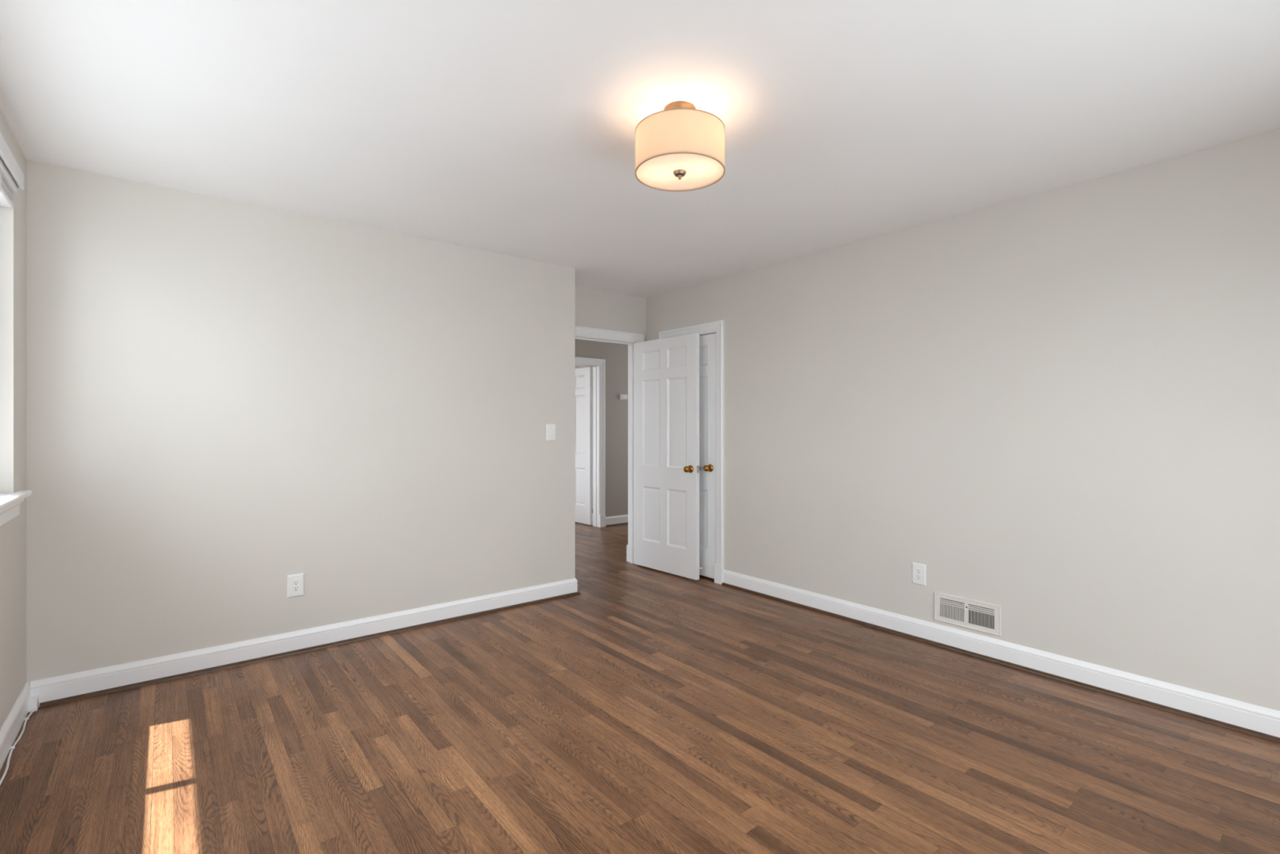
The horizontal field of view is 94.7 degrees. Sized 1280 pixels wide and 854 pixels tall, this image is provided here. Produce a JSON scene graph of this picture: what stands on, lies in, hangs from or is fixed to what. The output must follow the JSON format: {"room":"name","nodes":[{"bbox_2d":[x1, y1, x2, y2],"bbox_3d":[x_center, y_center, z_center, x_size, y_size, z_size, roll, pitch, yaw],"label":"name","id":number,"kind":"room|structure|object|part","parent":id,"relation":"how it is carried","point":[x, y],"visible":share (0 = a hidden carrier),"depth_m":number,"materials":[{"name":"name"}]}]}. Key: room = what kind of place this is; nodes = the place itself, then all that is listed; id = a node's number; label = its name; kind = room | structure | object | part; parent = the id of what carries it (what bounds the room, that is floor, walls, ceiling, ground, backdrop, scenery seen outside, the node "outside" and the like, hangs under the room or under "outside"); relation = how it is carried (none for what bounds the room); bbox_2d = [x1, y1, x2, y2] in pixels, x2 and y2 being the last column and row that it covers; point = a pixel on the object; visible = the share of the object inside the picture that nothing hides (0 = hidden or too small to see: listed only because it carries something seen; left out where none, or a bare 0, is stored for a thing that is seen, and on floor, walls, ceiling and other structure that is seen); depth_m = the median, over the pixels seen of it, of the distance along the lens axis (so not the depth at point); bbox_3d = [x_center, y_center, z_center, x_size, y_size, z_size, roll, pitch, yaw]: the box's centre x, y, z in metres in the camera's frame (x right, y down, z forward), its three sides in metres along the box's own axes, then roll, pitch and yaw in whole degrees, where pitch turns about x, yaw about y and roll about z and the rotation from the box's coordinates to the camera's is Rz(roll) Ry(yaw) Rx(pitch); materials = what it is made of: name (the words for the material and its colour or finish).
{"room":"empty bedroom","nodes":[
{"label":"empty bedroom","id":0,"kind":"room"},
{"bbox_2d":[0,110,26,729],"bbox_3d":[-1.496,0.032,0.890,0.250,2.440,4.242,0,0,-39],"label":"wall","id":1,"kind":"structure","parent":0,"point":[12,220],"depth_m":2.40,"materials":[{"name":"beige paint"}]},
{"bbox_2d":[0,133,23,207],"bbox_3d":[-1.738,-0.962,1.372,0.083,0.151,2.624,0,0,-39],"label":"window frame","id":2,"kind":"structure","parent":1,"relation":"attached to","point":[11,176],"depth_m":2.27,"materials":[{"name":"white paint"}]},
{"bbox_3d":[-1.746,-0.895,1.359,0.053,0.018,2.600,0,0,-39],"label":"rail","id":3,"kind":"part","parent":2,"relation":"part of","materials":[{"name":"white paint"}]},
{"bbox_2d":[0,681,30,770],"bbox_3d":[-1.393,1.193,0.973,0.014,0.118,4.242,0,0,-39],"label":"baseboard","id":4,"kind":"structure","parent":1,"relation":"attached to","point":[13,723],"depth_m":2.35,"materials":[{"name":"white paint"}]},
{"bbox_2d":[0,489,31,526],"bbox_3d":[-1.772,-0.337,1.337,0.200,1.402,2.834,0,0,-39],"label":"window sill","id":5,"kind":"structure","parent":1,"relation":"in","point":[10,504],"depth_m":2.25,"materials":[{"name":"white paint"}]},
{"bbox_3d":[-1.745,0.279,1.359,0.130,0.024,2.834,0,0,-39],"label":"sill","id":6,"kind":"part","parent":5,"relation":"part of","materials":[{"name":"white paint"}]},
{"bbox_2d":[26,160,574,684],"bbox_3d":[-1.888,0.032,3.671,3.125,2.440,0.582,0,0,-39],"label":"wall","id":7,"kind":"structure","parent":0,"point":[227,400],"depth_m":3.18,"materials":[{"name":"beige paint"}]},
{"bbox_2d":[287,573,304,597],"bbox_3d":[-1.910,0.880,3.272,0.082,0.124,0.009,0,0,-39],"label":"wall outlet","id":8,"kind":"object","parent":7,"relation":"attached to","point":[295,583],"visible":1,"depth_m":3.27,"materials":[{"name":"white plastic"}]},
{"bbox_2d":[292,578,299,591],"bbox_3d":[-1.908,0.880,3.270,0.034,0.067,0.002,0,0,-39],"label":"receptacle","id":9,"kind":"object","parent":8,"relation":"attached to","point":[295,582],"depth_m":3.27,"materials":[{"name":"white plastic"}]},
{"bbox_2d":[30,577,577,706],"bbox_3d":[-1.731,1.193,3.697,2.876,0.118,0.457,0,0,-39],"label":"baseboard","id":10,"kind":"structure","parent":7,"relation":"attached to","point":[60,686],"depth_m":3.19,"materials":[{"name":"white paint"}]},
{"bbox_2d":[40,591,580,707],"bbox_3d":[-1.708,1.243,3.706,2.860,0.017,0.472,0,0,-39],"label":"trim","id":11,"kind":"structure","parent":7,"relation":"attached to","point":[77,697],"depth_m":3.20,"materials":[{"name":"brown wood"}]},
{"bbox_2d":[546,423,555,440],"bbox_3d":[-0.644,0.038,4.289,0.078,0.122,0.012,0,0,-39],"label":"light switch","id":12,"kind":"object","parent":7,"relation":"attached to","point":[550,428],"visible":1,"depth_m":4.29,"materials":[{"name":"white plastic"}]},
{"bbox_2d":[574,338,627,516],"bbox_3d":[-1.191,0.032,6.905,5.600,2.440,0.130,0,0,-39],"label":"wall","id":13,"kind":"structure","parent":0,"point":[615,355],"depth_m":7.52,"materials":[{"name":"beige paint"}]},
{"bbox_2d":[574,366,591,524],"bbox_3d":[-0.888,0.240,7.742,0.102,2.000,0.752,0,0,-40],"label":"door","id":14,"kind":"structure","parent":13,"relation":"in","point":[583,376],"depth_m":7.59,"materials":[{"name":"white paint"}]},
{"bbox_2d":[574,356,605,527],"bbox_3d":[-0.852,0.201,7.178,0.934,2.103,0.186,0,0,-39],"label":"door frame","id":15,"kind":"structure","parent":13,"relation":"attached to","point":[598,516],"depth_m":7.38,"materials":[{"name":"white paint"}]},
{"bbox_2d":[605,514,627,524],"bbox_3d":[0.297,1.193,8.009,1.899,0.118,0.014,0,0,-39],"label":"baseboard","id":16,"kind":"structure","parent":13,"relation":"attached to","point":[619,518],"depth_m":7.52,"materials":[{"name":"white paint"}]},
{"bbox_2d":[605,522,627,526],"bbox_3d":[0.307,1.243,7.999,1.895,0.017,0.017,0,0,-39],"label":"trim","id":17,"kind":"structure","parent":13,"relation":"attached to","point":[623,522],"depth_m":7.51,"materials":[{"name":"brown wood"}]},
{"bbox_2d":[619,394,627,399],"bbox_3d":[-0.203,-0.386,7.592,0.115,0.072,0.039,0,0,-39],"label":"thermostat","id":18,"kind":"object","parent":13,"relation":"attached to","point":[622,397],"visible":1,"depth_m":7.57,"materials":[{"name":"white plastic"}]},
{"bbox_2d":[574,285,646,341],"bbox_3d":[-0.351,0.032,5.203,1.191,2.440,0.120,0,0,-39],"label":"wall","id":19,"kind":"structure","parent":0,"point":[594,308],"depth_m":5.19,"materials":[{"name":"beige paint"}]},
{"bbox_2d":[574,325,644,563],"bbox_3d":[-0.372,0.201,5.186,0.944,2.103,0.176,0,0,-39],"label":"door frame","id":20,"kind":"structure","parent":19,"relation":"attached to","point":[585,333],"depth_m":5.41,"materials":[{"name":"white paint"}]},
{"bbox_2d":[634,333,702,579],"bbox_3d":[0.214,0.239,5.065,0.170,1.998,0.785,0,0,-42],"label":"door","id":21,"kind":"structure","parent":20,"relation":"attached to","point":[667,468],"depth_m":5.03,"materials":[{"name":"white paint"}]},
{"bbox_3d":[0.385,0.343,4.788,0.058,0.052,0.052,0,0,-42],"label":"knob","id":22,"kind":"part","parent":21,"relation":"part of","materials":[{"name":"gold metal"}]},
{"bbox_2d":[0,0,1279,298],"bbox_3d":[-0.489,-1.258,4.996,7.300,0.140,10.200,0,0,-39],"label":"ceiling","id":23,"kind":"structure","parent":0,"point":[508,127],"depth_m":2.14,"materials":[{"name":"white paint"}]},
{"bbox_2d":[635,101,724,191],"bbox_3d":[0.149,-1.058,2.211,0.335,0.260,0.335,0,0,-39],"label":"ceiling light","id":24,"kind":"object","parent":23,"relation":"attached to","point":[680,147],"visible":1,"depth_m":2.10,"materials":[{"name":"beige fabric"}]},
{"bbox_2d":[636,153,723,189],"bbox_3d":[0.149,-0.957,2.211,0.325,0.002,0.325,0,0,31],"label":"diffuser","id":25,"kind":"object","parent":24,"relation":"attached to","point":[654,171],"depth_m":2.20,"materials":[{"name":"white glass"}]},
{"bbox_2d":[0,508,1279,853],"bbox_3d":[-0.489,1.312,4.996,7.300,0.120,10.200,0,0,-39],"label":"floor","id":26,"kind":"structure","parent":0,"point":[644,709],"depth_m":2.26,"materials":[{"name":"brown wood"}]},
{"bbox_2d":[0,708,35,785],"bbox_3d":[-2.297,1.244,2.125,0.024,0.015,1.191,0,0,-39],"label":"cord","id":27,"kind":"object","parent":26,"relation":"on","point":[11,748],"visible":1,"depth_m":2.29,"materials":[{"name":"white plastic"}]},
{"bbox_2d":[27,695,39,712],"bbox_3d":[-2.687,1.224,2.604,0.040,0.053,0.050,0,0,-39],"label":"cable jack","id":28,"kind":"object","parent":26,"relation":"on","point":[33,701],"visible":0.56,"depth_m":2.59,"materials":[{"name":"white plastic"}]},
{"bbox_2d":[646,128,1279,711],"bbox_3d":[1.578,0.032,3.659,0.120,2.440,4.704,0,0,-39],"label":"wall","id":29,"kind":"structure","parent":0,"point":[1060,405],"depth_m":2.97,"materials":[{"name":"beige paint"}]},
{"bbox_2d":[658,320,724,584],"bbox_3d":[0.463,0.201,5.023,0.148,2.103,0.777,0,0,-39],"label":"door frame","id":30,"kind":"structure","parent":29,"relation":"attached to","point":[717,326],"depth_m":4.72,"materials":[{"name":"white paint"}]},
{"bbox_2d":[699,333,715,578],"bbox_3d":[0.415,0.236,4.985,0.102,1.988,0.598,0,0,-39],"label":"door","id":31,"kind":"structure","parent":29,"relation":"in","point":[707,342],"depth_m":4.83,"materials":[{"name":"white paint"}]},
{"bbox_3d":[0.546,0.335,4.787,0.058,0.052,0.052,0,0,-39],"label":"knob","id":32,"kind":"part","parent":31,"relation":"part of","materials":[{"name":"gold metal"}]},
{"bbox_2d":[911,562,926,586],"bbox_3d":[1.644,0.867,3.474,0.009,0.124,0.082,0,0,-39],"label":"wall outlet","id":33,"kind":"object","parent":29,"relation":"attached to","point":[918,570],"visible":1,"depth_m":3.47,"materials":[{"name":"white plastic"}]},
{"bbox_2d":[915,568,921,580],"bbox_3d":[1.641,0.867,3.472,0.002,0.067,0.034,0,0,-39],"label":"receptacle","id":34,"kind":"object","parent":33,"relation":"attached to","point":[918,571],"depth_m":3.47,"materials":[{"name":"white plastic"}]},
{"bbox_2d":[933,591,1001,636],"bbox_3d":[1.806,1.032,3.265,0.019,0.163,0.350,0,0,-39],"label":"air vent","id":35,"kind":"object","parent":29,"relation":"in","point":[979,615],"visible":1,"depth_m":3.26,"materials":[{"name":"white metal"}]},
{"bbox_2d":[721,582,1279,743],"bbox_3d":[1.814,1.243,3.235,0.017,0.017,3.708,0,0,-39],"label":"trim","id":36,"kind":"structure","parent":29,"relation":"attached to","point":[1202,718],"depth_m":2.95,"materials":[{"name":"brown wood"}]},
{"bbox_2d":[723,569,1279,737],"bbox_3d":[1.831,1.193,3.237,0.014,0.118,3.729,0,0,-39],"label":"baseboard","id":37,"kind":"structure","parent":29,"relation":"attached to","point":[1243,714],"depth_m":2.96,"materials":[{"name":"white paint"}]}
]}

